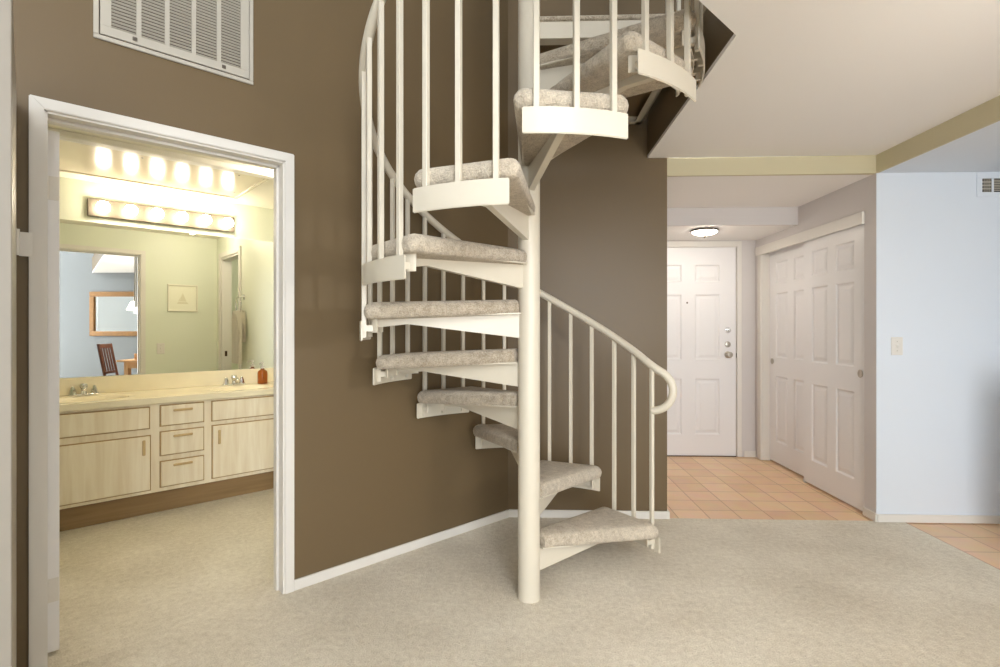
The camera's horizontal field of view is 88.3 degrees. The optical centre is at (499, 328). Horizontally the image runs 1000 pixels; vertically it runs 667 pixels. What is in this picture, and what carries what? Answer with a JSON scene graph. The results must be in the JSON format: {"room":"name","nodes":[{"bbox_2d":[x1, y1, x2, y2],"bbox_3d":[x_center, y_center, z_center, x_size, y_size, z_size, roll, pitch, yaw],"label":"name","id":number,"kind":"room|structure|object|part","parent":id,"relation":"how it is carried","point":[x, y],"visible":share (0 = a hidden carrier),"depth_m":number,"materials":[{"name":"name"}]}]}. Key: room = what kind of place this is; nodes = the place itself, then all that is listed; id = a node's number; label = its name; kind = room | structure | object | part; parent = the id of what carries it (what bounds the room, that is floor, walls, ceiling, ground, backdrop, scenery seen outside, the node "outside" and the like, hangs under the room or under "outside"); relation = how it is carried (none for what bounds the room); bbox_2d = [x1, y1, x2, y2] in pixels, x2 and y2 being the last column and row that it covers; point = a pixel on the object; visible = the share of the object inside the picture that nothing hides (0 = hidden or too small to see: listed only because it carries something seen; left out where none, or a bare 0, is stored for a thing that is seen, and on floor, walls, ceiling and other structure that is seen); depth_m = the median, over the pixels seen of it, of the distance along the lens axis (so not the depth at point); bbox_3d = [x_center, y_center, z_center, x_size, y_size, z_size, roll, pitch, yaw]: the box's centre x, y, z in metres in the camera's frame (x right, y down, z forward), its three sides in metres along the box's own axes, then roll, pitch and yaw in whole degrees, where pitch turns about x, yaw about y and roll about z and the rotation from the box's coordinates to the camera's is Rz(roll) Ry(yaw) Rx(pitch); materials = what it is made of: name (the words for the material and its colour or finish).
{"room":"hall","nodes":[
{"label":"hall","id":0,"kind":"room"},
{"bbox_2d":[48,124,273,208],"bbox_3d":[-1.761,-1.067,3.301,4.000,0.080,2.085,0,0,-43],"label":"ceiling","id":1,"kind":"structure","parent":0,"point":[262,196],"depth_m":3.70,"materials":[{"name":"white paint"}]},
{"bbox_2d":[48,127,273,179],"bbox_3d":[-2.144,-1.010,2.816,2.580,0.035,0.080,0,0,-43],"label":"trim","id":2,"kind":"structure","parent":1,"relation":"attached to","point":[64,135],"depth_m":2.95,"materials":[{"name":"white paint"}]},
{"bbox_2d":[59,140,268,198],"bbox_3d":[-2.255,-1.017,3.321,1.240,0.020,0.732,0,0,-43],"label":"ceiling panel","id":3,"kind":"object","parent":1,"relation":"attached to","point":[77,158],"visible":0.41,"depth_m":3.35,"materials":[{"name":"beige paint"}]},
{"bbox_2d":[48,488,281,666],"bbox_3d":[-2.097,1.253,2.765,2.580,0.020,2.260,0,0,-43],"label":"floor","id":4,"kind":"structure","parent":0,"point":[126,582],"depth_m":2.62,"materials":[{"name":"beige carpet"}]},
{"bbox_2d":[59,394,273,531],"bbox_3d":[-2.563,0.872,3.492,2.278,0.742,0.554,0,0,-43],"label":"vanity cabinet","id":5,"kind":"object","parent":4,"relation":"on","point":[116,463],"visible":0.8,"depth_m":3.44,"materials":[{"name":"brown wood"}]},
{"bbox_3d":[-2.509,0.884,3.198,0.560,0.353,0.012,0,0,-43],"label":"door","id":6,"kind":"part","parent":5,"relation":"part of","materials":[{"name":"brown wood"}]},
{"bbox_3d":[-2.319,0.778,3.353,0.018,0.100,0.018,0,0,-43],"label":"handle","id":7,"kind":"part","parent":5,"relation":"part of","materials":[{"name":"brown wood"}]},
{"bbox_2d":[59,368,273,411],"bbox_3d":[-2.566,0.452,3.495,2.278,0.228,0.546,0,0,-43],"label":"countertop","id":8,"kind":"structure","parent":5,"relation":"on","point":[141,389],"depth_m":3.69,"materials":[{"name":"stone"}]},
{"bbox_2d":[68,383,98,396],"bbox_3d":[-2.812,0.414,3.483,0.164,0.084,0.132,0,0,-43],"label":"faucet","id":9,"kind":"object","parent":8,"relation":"on","point":[83,386],"visible":1,"depth_m":3.50,"materials":[{"name":"silver metal"}]},
{"bbox_3d":[-2.883,0.418,3.475,0.044,0.056,0.044,0,0,25],"label":"handle","id":10,"kind":"part","parent":9,"relation":"part of","materials":[{"name":"silver metal"}]},
{"bbox_3d":[-2.812,0.409,3.483,0.048,0.074,0.132,0,0,-43],"label":"spout","id":11,"kind":"part","parent":9,"relation":"part of","materials":[{"name":"silver metal"}]},
{"bbox_3d":[-2.798,0.418,3.553,0.044,0.056,0.044,0,0,25],"label":"handle","id":12,"kind":"part","parent":9,"relation":"part of","materials":[{"name":"silver metal"}]},
{"bbox_2d":[222,375,245,385],"bbox_3d":[-2.117,0.414,4.123,0.164,0.084,0.132,0,0,-43],"label":"faucet","id":13,"kind":"object","parent":8,"relation":"on","point":[234,378],"visible":1,"depth_m":4.13,"materials":[{"name":"silver metal"}]},
{"bbox_3d":[-2.188,0.418,4.115,0.044,0.056,0.044,0,0,25],"label":"handle","id":14,"kind":"part","parent":13,"relation":"part of","materials":[{"name":"silver metal"}]},
{"bbox_3d":[-2.117,0.409,4.123,0.048,0.074,0.132,0,0,-43],"label":"spout","id":15,"kind":"part","parent":13,"relation":"part of","materials":[{"name":"silver metal"}]},
{"bbox_2d":[257,362,267,383],"bbox_3d":[-1.958,0.365,4.245,0.076,0.181,0.076,0,0,-43],"label":"soap bottle","id":16,"kind":"object","parent":8,"relation":"on","point":[262,375],"visible":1,"depth_m":4.22,"materials":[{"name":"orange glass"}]},
{"bbox_3d":[-2.166,0.973,3.514,0.250,0.164,0.012,0,0,-43],"label":"drawer","id":17,"kind":"part","parent":5,"relation":"part of","materials":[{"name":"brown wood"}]},
{"bbox_3d":[-2.166,0.769,3.514,0.250,0.152,0.012,0,0,-43],"label":"drawer","id":18,"kind":"part","parent":5,"relation":"part of","materials":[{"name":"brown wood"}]},
{"bbox_3d":[-2.166,0.583,3.514,0.250,0.130,0.012,0,0,-43],"label":"drawer","id":19,"kind":"part","parent":5,"relation":"part of","materials":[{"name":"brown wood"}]},
{"bbox_3d":[-2.155,0.918,3.503,0.115,0.016,0.018,0,0,-43],"label":"handle","id":20,"kind":"part","parent":5,"relation":"part of","materials":[{"name":"brown wood"}]},
{"bbox_3d":[-2.155,0.723,3.503,0.115,0.016,0.018,0,0,-43],"label":"handle","id":21,"kind":"part","parent":5,"relation":"part of","materials":[{"name":"brown wood"}]},
{"bbox_3d":[-2.155,0.550,3.503,0.115,0.016,0.018,0,0,-43],"label":"handle","id":22,"kind":"part","parent":5,"relation":"part of","materials":[{"name":"brown wood"}]},
{"bbox_3d":[-1.991,0.769,3.654,0.018,0.100,0.018,0,0,-43],"label":"handle","id":23,"kind":"part","parent":5,"relation":"part of","materials":[{"name":"brown wood"}]},
{"bbox_3d":[-1.800,0.874,3.851,0.623,0.366,0.012,0,0,-43],"label":"door","id":24,"kind":"part","parent":5,"relation":"part of","materials":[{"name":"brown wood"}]},
{"bbox_2d":[59,177,273,377],"bbox_3d":[-2.845,0.078,3.666,2.700,2.370,0.080,0,0,-43],"label":"wall","id":25,"kind":"structure","parent":0,"point":[250,222],"depth_m":3.88,"materials":[{"name":"white paint"}]},
{"bbox_2d":[87,198,233,232],"bbox_3d":[-2.487,-0.845,3.856,0.940,0.124,0.125,0,0,-43],"label":"vanity light","id":26,"kind":"object","parent":25,"relation":"attached to","point":[101,208],"visible":1,"depth_m":3.81,"materials":[{"name":"white glass"}]},
{"bbox_2d":[96,201,110,212],"bbox_3d":[-2.756,-0.845,3.578,0.079,0.080,0.079,0,0,-5],"label":"bulb","id":27,"kind":"object","parent":26,"relation":"attached to","point":[101,206],"depth_m":3.56,"materials":[{"name":"white glass"}]},
{"bbox_2d":[124,205,137,215],"bbox_3d":[-2.639,-0.845,3.685,0.079,0.080,0.079,0,0,10],"label":"bulb","id":28,"kind":"object","parent":26,"relation":"attached to","point":[129,210],"depth_m":3.67,"materials":[{"name":"white glass"}]},
{"bbox_2d":[151,208,163,218],"bbox_3d":[-2.522,-0.845,3.793,0.079,0.080,0.079,0,0,-5],"label":"bulb","id":29,"kind":"object","parent":26,"relation":"attached to","point":[156,213],"depth_m":3.77,"materials":[{"name":"white glass"}]},
{"bbox_2d":[176,212,187,221],"bbox_3d":[-2.406,-0.845,3.900,0.079,0.080,0.079,0,0,-5],"label":"bulb","id":30,"kind":"object","parent":26,"relation":"attached to","point":[180,216],"depth_m":3.88,"materials":[{"name":"white glass"}]},
{"bbox_2d":[200,215,211,224],"bbox_3d":[-2.289,-0.845,4.008,0.079,0.080,0.079,0,0,10],"label":"bulb","id":31,"kind":"object","parent":26,"relation":"attached to","point":[204,219],"depth_m":3.99,"materials":[{"name":"white glass"}]},
{"bbox_2d":[222,218,233,227],"bbox_3d":[-2.173,-0.845,4.115,0.079,0.080,0.079,0,0,-5],"label":"bulb","id":32,"kind":"object","parent":26,"relation":"attached to","point":[226,222],"depth_m":4.10,"materials":[{"name":"white glass"}]},
{"bbox_2d":[59,219,273,377],"bbox_3d":[-2.757,-0.203,3.689,2.260,1.078,0.006,0,0,-43],"label":"wall mirror","id":33,"kind":"object","parent":25,"relation":"attached to","point":[133,300],"visible":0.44,"depth_m":3.86,"materials":[{"name":"clear glass"}]},
{"bbox_2d":[59,368,273,395],"bbox_3d":[-2.744,0.397,3.688,2.278,0.118,0.022,0,0,-43],"label":"backsplash","id":34,"kind":"structure","parent":25,"relation":"attached to","point":[121,383],"depth_m":3.84,"materials":[{"name":"stone"}]},
{"bbox_2d":[13,0,507,666],"bbox_3d":[-1.298,-1.197,2.193,3.620,4.920,0.058,0,0,-43],"label":"wall","id":35,"kind":"structure","parent":0,"point":[371,476],"depth_m":2.60,"materials":[{"name":"brown paint"}]},
{"bbox_2d":[0,0,31,666],"bbox_3d":[-1.401,0.221,1.481,0.088,2.020,0.819,0,0,-43],"label":"door","id":36,"kind":"structure","parent":35,"relation":"in","point":[13,242],"depth_m":1.18,"materials":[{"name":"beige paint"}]},
{"bbox_2d":[48,130,58,652],"bbox_3d":[-1.952,0.238,2.228,0.044,1.985,0.748,0,0,-43],"label":"door","id":37,"kind":"structure","parent":35,"relation":"in","point":[53,136],"depth_m":1.96,"materials":[{"name":"white paint"}]},
{"bbox_2d":[29,95,293,666],"bbox_3d":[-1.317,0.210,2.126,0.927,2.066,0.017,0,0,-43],"label":"trim","id":38,"kind":"structure","parent":35,"relation":"attached to","point":[38,105],"depth_m":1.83,"materials":[{"name":"white paint"}]},
{"bbox_2d":[93,0,252,84],"bbox_3d":[-1.317,-1.395,2.124,0.567,0.600,0.018,0,0,-43],"label":"air vent","id":39,"kind":"object","parent":35,"relation":"in","point":[212,36],"visible":1,"depth_m":2.14,"materials":[{"name":"white metal"}]},
{"bbox_2d":[294,510,508,590],"bbox_3d":[-0.461,1.218,2.916,1.401,0.050,0.012,0,0,-43],"label":"baseboard","id":40,"kind":"structure","parent":35,"relation":"attached to","point":[323,575],"depth_m":2.80,"materials":[{"name":"white paint"}]},
{"bbox_2d":[70,517,999,666],"bbox_3d":[0.408,1.253,-0.609,6.142,0.020,8.012,0,0,2],"label":"floor","id":41,"kind":"structure","parent":0,"point":[716,592],"depth_m":2.29,"materials":[{"name":"beige carpet"}]},
{"bbox_2d":[359,0,704,603],"bbox_3d":[0.148,-0.919,2.502,1.599,4.325,1.818,0,0,0],"label":"spiral staircase","id":42,"kind":"structure","parent":41,"relation":"on","point":[580,77],"depth_m":2.27,"materials":[{"name":"beige metal"}]},
{"bbox_3d":[-0.579,0.009,2.271,0.068,0.085,0.352,0,0,-8],"label":"plate","id":43,"kind":"part","parent":42,"relation":"part of","materials":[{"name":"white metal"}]},
{"bbox_3d":[-0.430,-0.213,1.929,0.068,0.085,0.352,0,0,-39],"label":"plate","id":44,"kind":"part","parent":42,"relation":"part of","materials":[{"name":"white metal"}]},
{"bbox_3d":[-0.537,0.233,2.643,0.068,0.085,0.352,0,0,22],"label":"plate","id":45,"kind":"part","parent":42,"relation":"part of","materials":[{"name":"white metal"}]},
{"bbox_3d":[-0.314,0.456,2.943,0.352,0.085,0.068,0,0,-38],"label":"plate","id":46,"kind":"part","parent":42,"relation":"part of","materials":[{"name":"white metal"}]},
{"bbox_3d":[-0.130,-0.436,1.707,0.352,0.085,0.068,0,0,21],"label":"plate","id":47,"kind":"part","parent":42,"relation":"part of","materials":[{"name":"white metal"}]},
{"bbox_3d":[0.029,0.678,3.091,0.352,0.085,0.068,0,0,-8],"label":"plate","id":48,"kind":"part","parent":42,"relation":"part of","materials":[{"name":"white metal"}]},
{"bbox_3d":[0.143,-0.966,2.378,1.535,2.833,1.518,0,0,0],"label":"handrail","id":49,"kind":"part","parent":42,"relation":"part of","materials":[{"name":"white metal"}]},
{"bbox_3d":[0.242,-0.659,1.665,0.352,0.085,0.068,0,0,-9],"label":"plate","id":50,"kind":"part","parent":42,"relation":"part of","materials":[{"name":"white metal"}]},
{"bbox_3d":[0.414,0.901,3.043,0.352,0.085,0.068,0,0,23],"label":"plate","id":51,"kind":"part","parent":42,"relation":"part of","materials":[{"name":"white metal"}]},
{"bbox_3d":[0.716,1.125,2.803,0.068,0.085,0.352,0,0,-36],"label":"plate","id":52,"kind":"part","parent":42,"relation":"part of","materials":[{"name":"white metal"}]},
{"bbox_3d":[0.584,-0.882,1.815,0.352,0.085,0.068,0,0,-39],"label":"plate","id":53,"kind":"part","parent":42,"relation":"part of","materials":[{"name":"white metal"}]},
{"bbox_3d":[0.806,-1.105,2.115,0.068,0.085,0.352,0,0,21],"label":"plate","id":54,"kind":"part","parent":42,"relation":"part of","materials":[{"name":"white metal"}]},
{"bbox_2d":[667,240,755,456],"bbox_3d":[2.119,0.103,5.059,2.129,2.320,0.100,0,0,2],"label":"wall","id":55,"kind":"structure","parent":0,"point":[748,246],"depth_m":5.00,"materials":[{"name":"grey paint"}]},
{"bbox_2d":[667,247,736,456],"bbox_3d":[1.843,0.228,5.016,0.926,2.038,0.110,0,0,2],"label":"door","id":56,"kind":"structure","parent":55,"relation":"in","point":[701,281],"depth_m":5.03,"materials":[{"name":"white paint"}]},
{"bbox_3d":[2.215,0.254,4.981,0.066,0.066,0.066,0,0,2],"label":"knob","id":57,"kind":"part","parent":56,"relation":"part of","materials":[{"name":"silver metal"}]},
{"bbox_2d":[667,241,741,456],"bbox_3d":[1.839,0.198,5.057,1.012,2.090,0.104,0,0,2],"label":"trim","id":58,"kind":"structure","parent":55,"relation":"attached to","point":[673,244],"depth_m":4.99,"materials":[{"name":"white paint"}]},
{"bbox_2d":[744,451,755,456],"bbox_3d":[2.425,1.218,4.992,0.114,0.059,0.012,0,0,2],"label":"baseboard","id":59,"kind":"structure","parent":55,"relation":"attached to","point":[746,453],"depth_m":4.99,"materials":[{"name":"white paint"}]},
{"bbox_2d":[667,225,795,240],"bbox_3d":[1.845,-0.886,4.653,1.409,0.062,0.730,0,0,2],"label":"ceiling","id":60,"kind":"structure","parent":0,"point":[674,233],"depth_m":4.59,"materials":[{"name":"white paint"}]},
{"bbox_2d":[691,228,718,237],"bbox_3d":[1.772,-0.818,4.461,0.232,0.074,0.232,0,0,2],"label":"ceiling light","id":61,"kind":"object","parent":60,"relation":"attached to","point":[704,232],"visible":1,"depth_m":4.40,"materials":[{"name":"white glass"}]},
{"bbox_3d":[1.772,-0.824,4.461,0.212,0.033,0.212,0,0,2],"label":"lamp shade","id":62,"kind":"part","parent":61,"relation":"part of","materials":[{"name":"white glass"}]},
{"bbox_2d":[508,0,999,515],"bbox_3d":[1.857,-1.197,4.277,3.786,4.920,1.882,0,0,2],"label":"wall","id":63,"kind":"structure","parent":0,"point":[603,202],"depth_m":3.38,"materials":[{"name":"brown paint"}]},
{"bbox_2d":[509,509,669,518],"bbox_3d":[0.584,1.218,3.437,1.051,0.050,0.130,0,0,2],"label":"baseboard","id":64,"kind":"structure","parent":63,"relation":"attached to","point":[512,512],"depth_m":3.38,"materials":[{"name":"white paint"}]},
{"bbox_2d":[667,207,797,225],"bbox_3d":[1.792,-0.931,4.278,1.329,0.152,0.025,0,0,2],"label":"trim","id":65,"kind":"structure","parent":63,"relation":"attached to","point":[735,216],"depth_m":4.26,"materials":[{"name":"grey paint"}]},
{"bbox_2d":[667,155,875,176],"bbox_3d":[1.760,-1.059,3.356,1.329,0.116,0.030,0,0,2],"label":"trim","id":66,"kind":"structure","parent":63,"relation":"attached to","point":[850,164],"depth_m":3.35,"materials":[{"name":"beige paint"}]},
{"bbox_2d":[891,337,902,354],"bbox_3d":[2.549,0.113,3.303,0.072,0.116,0.016,0,0,2],"label":"light switch","id":67,"kind":"object","parent":63,"relation":"attached to","point":[896,342],"visible":1,"depth_m":3.30,"materials":[{"name":"white paint"}]},
{"bbox_2d":[877,514,999,523],"bbox_3d":[3.020,1.218,3.287,1.194,0.050,0.014,0,0,2],"label":"baseboard","id":68,"kind":"structure","parent":63,"relation":"attached to","point":[901,518],"depth_m":3.29,"materials":[{"name":"white paint"}]},
{"bbox_2d":[976,173,999,196],"bbox_3d":[3.246,-0.916,3.283,0.400,0.154,0.006,0,0,2],"label":"air vent","id":69,"kind":"object","parent":63,"relation":"in","point":[987,184],"visible":1,"depth_m":3.29,"materials":[{"name":"white metal"}]},
{"bbox_2d":[756,173,875,512],"bbox_3d":[2.802,0.103,4.145,0.700,2.320,1.679,0,0,2],"label":"wall","id":70,"kind":"structure","parent":0,"point":[859,196],"depth_m":3.41,"materials":[{"name":"grey paint"}]},
{"bbox_2d":[758,252,770,459],"bbox_3d":[2.517,0.243,4.898,0.104,2.000,0.068,0,0,2],"label":"trim","id":71,"kind":"structure","parent":70,"relation":"attached to","point":[763,260],"depth_m":4.87,"materials":[{"name":"white paint"}]},
{"bbox_2d":[770,242,803,475],"bbox_3d":[2.550,0.245,4.491,0.039,1.972,0.745,0,0,2],"label":"door","id":72,"kind":"structure","parent":70,"relation":"in","point":[786,264],"depth_m":4.56,"materials":[{"name":"white paint"}]},
{"bbox_2d":[755,212,863,255],"bbox_3d":[2.490,-0.738,4.196,0.108,0.082,1.540,0,0,2],"label":"trim","id":73,"kind":"structure","parent":70,"relation":"attached to","point":[856,219],"depth_m":3.98,"materials":[{"name":"white paint"}]},
{"bbox_2d":[804,224,863,510],"bbox_3d":[2.468,0.245,3.809,0.039,1.972,0.745,0,0,2],"label":"door","id":74,"kind":"structure","parent":70,"relation":"in","point":[834,262],"depth_m":3.77,"materials":[{"name":"white paint"}]},
{"bbox_3d":[2.439,0.306,3.487,0.004,0.056,0.056,0,0,2],"label":"finger pull","id":75,"kind":"part","parent":74,"relation":"part of","materials":[{"name":"silver metal"}]},
{"bbox_2d":[863,507,876,521],"bbox_3d":[2.419,1.216,3.369,0.012,0.055,0.127,0,0,2],"label":"baseboard","id":76,"kind":"structure","parent":70,"relation":"attached to","point":[868,513],"depth_m":3.36,"materials":[{"name":"white paint"}]},
{"bbox_2d":[876,95,999,172],"bbox_3d":[2.976,-1.059,2.047,1.194,0.116,2.500,0,0,2],"label":"trim","id":77,"kind":"structure","parent":70,"relation":"attached to","point":[987,113],"depth_m":2.80,"materials":[{"name":"beige paint"}]},
{"bbox_2d":[647,0,999,157],"bbox_3d":[1.777,-1.267,0.566,3.488,0.300,5.556,0,0,2],"label":"ceiling","id":78,"kind":"structure","parent":0,"point":[792,77],"depth_m":2.30,"materials":[{"name":"white paint"}]},
{"bbox_2d":[667,456,999,569],"bbox_3d":[2.355,1.255,3.310,2.523,0.016,3.780,0,0,2],"label":"floor tile","id":79,"kind":"structure","parent":0,"point":[736,487],"depth_m":3.73,"materials":[{"name":"tile"}]},
{"bbox_2d":[667,121,999,207],"bbox_3d":[2.328,-1.029,2.535,2.523,0.056,3.430,0,0,2],"label":"ceiling","id":80,"kind":"structure","parent":0,"point":[784,190],"depth_m":3.51,"materials":[{"name":"white paint"}]}
]}

